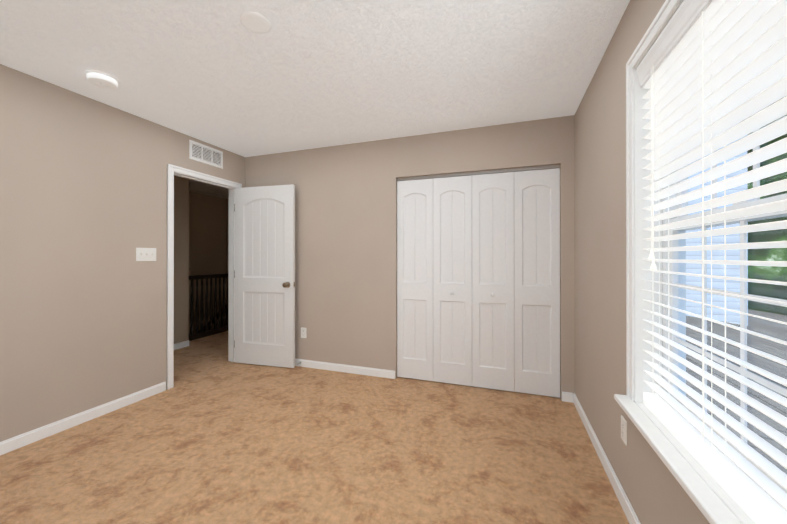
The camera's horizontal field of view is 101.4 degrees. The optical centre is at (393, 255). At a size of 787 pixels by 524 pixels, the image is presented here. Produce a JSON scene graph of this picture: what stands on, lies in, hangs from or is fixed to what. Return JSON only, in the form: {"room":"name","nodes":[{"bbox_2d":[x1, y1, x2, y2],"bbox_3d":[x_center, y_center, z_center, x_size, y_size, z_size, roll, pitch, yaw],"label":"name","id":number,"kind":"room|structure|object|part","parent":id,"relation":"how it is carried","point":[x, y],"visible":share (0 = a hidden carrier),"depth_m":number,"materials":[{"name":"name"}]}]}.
{"room":"empty bedroom","nodes":[
{"label":"empty bedroom","id":0,"kind":"room"},
{"bbox_2d":[0,64,244,441],"bbox_3d":[-2.109,0.025,3.178,0.120,2.440,5.720,0,0,19],"label":"wall","id":1,"kind":"structure","parent":0,"point":[83,217],"depth_m":2.37,"materials":[{"name":"beige paint"}]},
{"bbox_2d":[0,382,165,454],"bbox_3d":[-2.523,1.200,1.785,0.016,0.082,2.523,0,0,19],"label":"baseboard","id":2,"kind":"structure","parent":1,"relation":"attached to","point":[24,439],"depth_m":2.35,"materials":[{"name":"white wood"}]},
{"bbox_2d":[136,248,155,260],"bbox_3d":[-2.160,-0.012,2.821,0.019,0.116,0.166,0,0,19],"label":"toggle light switch","id":3,"kind":"object","parent":1,"relation":"attached to","point":[145,254],"visible":1,"depth_m":2.81,"materials":[{"name":"white plastic"}]},
{"bbox_2d":[167,164,241,389],"bbox_3d":[-2.014,0.194,3.430,0.141,2.102,0.884,0,0,19],"label":"door frame","id":4,"kind":"structure","parent":1,"relation":"attached to","point":[171,169],"depth_m":3.15,"materials":[{"name":"white wood"}]},
{"bbox_2d":[235,184,294,367],"bbox_3d":[-1.466,0.224,3.649,0.783,2.020,0.179,0,0,15],"label":"bedroom door","id":5,"kind":"structure","parent":4,"relation":"attached to","point":[264,275],"depth_m":3.63,"materials":[{"name":"white wood"}]},
{"bbox_3d":[-1.141,0.318,3.564,0.112,0.066,0.179,0,0,15],"label":"knob","id":6,"kind":"part","parent":5,"relation":"part of","materials":[{"name":"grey metal"}]},
{"bbox_2d":[189,139,222,168],"bbox_3d":[-1.967,-1.065,3.396,0.006,0.190,0.400,0,0,19],"label":"air vent","id":7,"kind":"object","parent":1,"relation":"in","point":[202,153],"visible":1,"depth_m":3.38,"materials":[{"name":"white metal"}]},
{"bbox_2d":[174,176,188,343],"bbox_3d":[-3.341,0.025,3.200,0.120,2.440,2.710,0,0,19],"label":"wall","id":8,"kind":"structure","parent":0,"point":[181,259],"depth_m":4.36,"materials":[{"name":"paint"}]},
{"bbox_2d":[174,340,188,349],"bbox_3d":[-3.278,1.204,3.176,0.013,0.082,2.710,0,0,19],"label":"baseboard","id":9,"kind":"structure","parent":8,"relation":"attached to","point":[183,344],"depth_m":4.33,"materials":[{"name":"white wood"}]},
{"bbox_2d":[189,191,225,334],"bbox_3d":[-3.838,1.531,5.807,0.120,5.440,1.890,0,0,19],"label":"wall","id":10,"kind":"structure","parent":0,"point":[207,234],"depth_m":6.24,"materials":[{"name":"paint"}]},
{"bbox_2d":[226,199,228,303],"bbox_3d":[-2.327,1.532,6.343,2.620,5.440,0.120,0,0,19],"label":"wall","id":11,"kind":"structure","parent":0,"point":[227,222],"depth_m":6.68,"materials":[{"name":"paint"}]},
{"bbox_2d":[0,331,628,523],"bbox_3d":[-1.000,1.294,2.788,5.170,0.100,5.720,0,0,19],"label":"floor","id":12,"kind":"structure","parent":0,"point":[213,435],"depth_m":1.98,"materials":[{"name":"carpet"}]},
{"bbox_2d":[189,273,227,340],"bbox_3d":[-2.879,1.365,5.467,0.335,2.370,1.860,0,0,19],"label":"stair railing","id":13,"kind":"object","parent":12,"relation":"on","point":[207,329],"visible":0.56,"depth_m":5.04,"materials":[{"name":"brown wood"}]},
{"bbox_2d":[0,0,629,198],"bbox_3d":[-1.543,-1.239,2.983,6.320,0.114,5.720,0,0,19],"label":"ceiling","id":14,"kind":"structure","parent":0,"point":[305,74],"depth_m":1.98,"materials":[{"name":"white paint"}]},
{"bbox_2d":[85,70,118,89],"bbox_3d":[-1.956,-1.174,2.164,0.172,0.047,0.172,0,0,19],"label":"smoke detector","id":15,"kind":"object","parent":14,"relation":"attached to","point":[101,79],"visible":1,"depth_m":2.13,"materials":[{"name":"white plastic"}]},
{"bbox_2d":[245,115,574,400],"bbox_3d":[-0.029,0.025,3.342,3.700,2.440,0.120,0,0,19],"label":"wall","id":16,"kind":"structure","parent":0,"point":[345,254],"depth_m":3.36,"materials":[{"name":"beige paint"}]},
{"bbox_2d":[301,327,306,337],"bbox_3d":[-1.010,0.865,3.615,0.072,0.116,0.007,0,0,19],"label":"outlet","id":17,"kind":"object","parent":16,"relation":"attached to","point":[303,332],"visible":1,"depth_m":3.61,"materials":[{"name":"white plastic"}]},
{"bbox_2d":[295,358,394,378],"bbox_3d":[-0.895,1.204,3.556,1.922,0.082,0.040,0,0,19],"label":"baseboard","id":18,"kind":"structure","parent":16,"relation":"attached to","point":[360,370],"depth_m":3.43,"materials":[{"name":"white wood"}]},
{"bbox_2d":[397,178,432,380],"bbox_3d":[0.217,0.235,3.241,0.371,1.995,0.030,0,0,19],"label":"closet door","id":19,"kind":"structure","parent":16,"relation":"in","point":[414,279],"depth_m":3.23,"materials":[{"name":"white wood"}]},
{"bbox_2d":[433,175,471,385],"bbox_3d":[0.564,0.235,3.102,0.371,1.995,0.065,0,0,19],"label":"closet door","id":20,"kind":"structure","parent":16,"relation":"in","point":[452,280],"depth_m":3.11,"materials":[{"name":"white wood"}]},
{"bbox_2d":[397,164,559,180],"bbox_3d":[0.747,-0.781,3.059,1.496,0.029,0.038,0,0,19],"label":"track rail","id":21,"kind":"object","parent":16,"relation":"attached to","point":[483,172],"visible":0.86,"depth_m":3.01,"materials":[{"name":"metal"}]},
{"bbox_2d":[472,172,513,391],"bbox_3d":[0.917,0.235,2.978,0.371,1.995,0.065,0,0,19],"label":"closet door","id":22,"kind":"structure","parent":16,"relation":"in","point":[493,281],"depth_m":2.98,"materials":[{"name":"white wood"}]},
{"bbox_2d":[514,168,559,397],"bbox_3d":[1.276,0.234,2.872,0.371,1.995,0.030,0,0,19],"label":"closet door","id":23,"kind":"structure","parent":16,"relation":"in","point":[536,282],"depth_m":2.86,"materials":[{"name":"white wood"}]},
{"bbox_2d":[574,0,709,523],"bbox_3d":[1.018,0.019,0.985,0.170,2.440,3.640,0,0,19],"label":"wall","id":24,"kind":"structure","parent":0,"point":[654,491],"depth_m":1.79,"materials":[{"name":"beige paint"}]},
{"bbox_2d":[571,393,640,523],"bbox_3d":[0.953,1.199,1.084,0.020,0.082,3.490,0,0,19],"label":"baseboard","id":25,"kind":"structure","parent":24,"relation":"attached to","point":[632,518],"depth_m":1.81,"materials":[{"name":"white wood"}]},
{"bbox_2d":[621,415,626,445],"bbox_3d":[1.136,0.860,1.589,0.007,0.116,0.072,0,0,19],"label":"outlet","id":26,"kind":"object","parent":24,"relation":"attached to","point":[623,429],"visible":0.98,"depth_m":1.58,"materials":[{"name":"white plastic"}]},
{"bbox_2d":[614,394,755,523],"bbox_3d":[0.952,0.672,0.995,0.162,0.025,1.112,0,0,19],"label":"window sill","id":27,"kind":"structure","parent":24,"relation":"attached to","point":[711,498],"depth_m":0.99,"materials":[{"name":"white wood"}]},
{"bbox_2d":[626,0,786,510],"bbox_3d":[1.006,-0.124,0.978,0.187,1.566,1.076,0,0,19],"label":"window unit","id":28,"kind":"structure","parent":24,"relation":"in","point":[678,291],"depth_m":1.39,"materials":[{"name":"white plastic"}]},
{"bbox_2d":[636,0,786,523],"bbox_3d":[0.974,-0.093,0.989,0.079,1.501,0.948,0,0,19],"label":"window blinds","id":29,"kind":"object","parent":28,"relation":"attached to","point":[707,70],"visible":1,"depth_m":0.95,"materials":[{"name":"white plastic"}]},
{"label":"outside","id":30,"kind":"structure","parent":0,"visible":0},
{"bbox_2d":[686,105,769,325],"bbox_3d":[6.305,0.281,7.983,2.300,5.950,3.900,0,0,19],"label":"siding","id":31,"kind":"object","parent":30,"point":[735,270],"depth_m":6.16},
{"bbox_2d":[686,309,786,473],"bbox_3d":[8.319,1.533,6.694,9.810,1.480,25.000,0,0,19],"label":"porch roof","id":32,"kind":"structure","parent":30,"point":[754,359],"depth_m":3.01,"materials":[{"name":"grey"}]},
{"bbox_2d":[747,96,786,315],"bbox_3d":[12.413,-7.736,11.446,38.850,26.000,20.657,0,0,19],"label":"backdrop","id":33,"kind":"structure","parent":30,"point":[773,272],"depth_m":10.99,"materials":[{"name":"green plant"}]}
]}

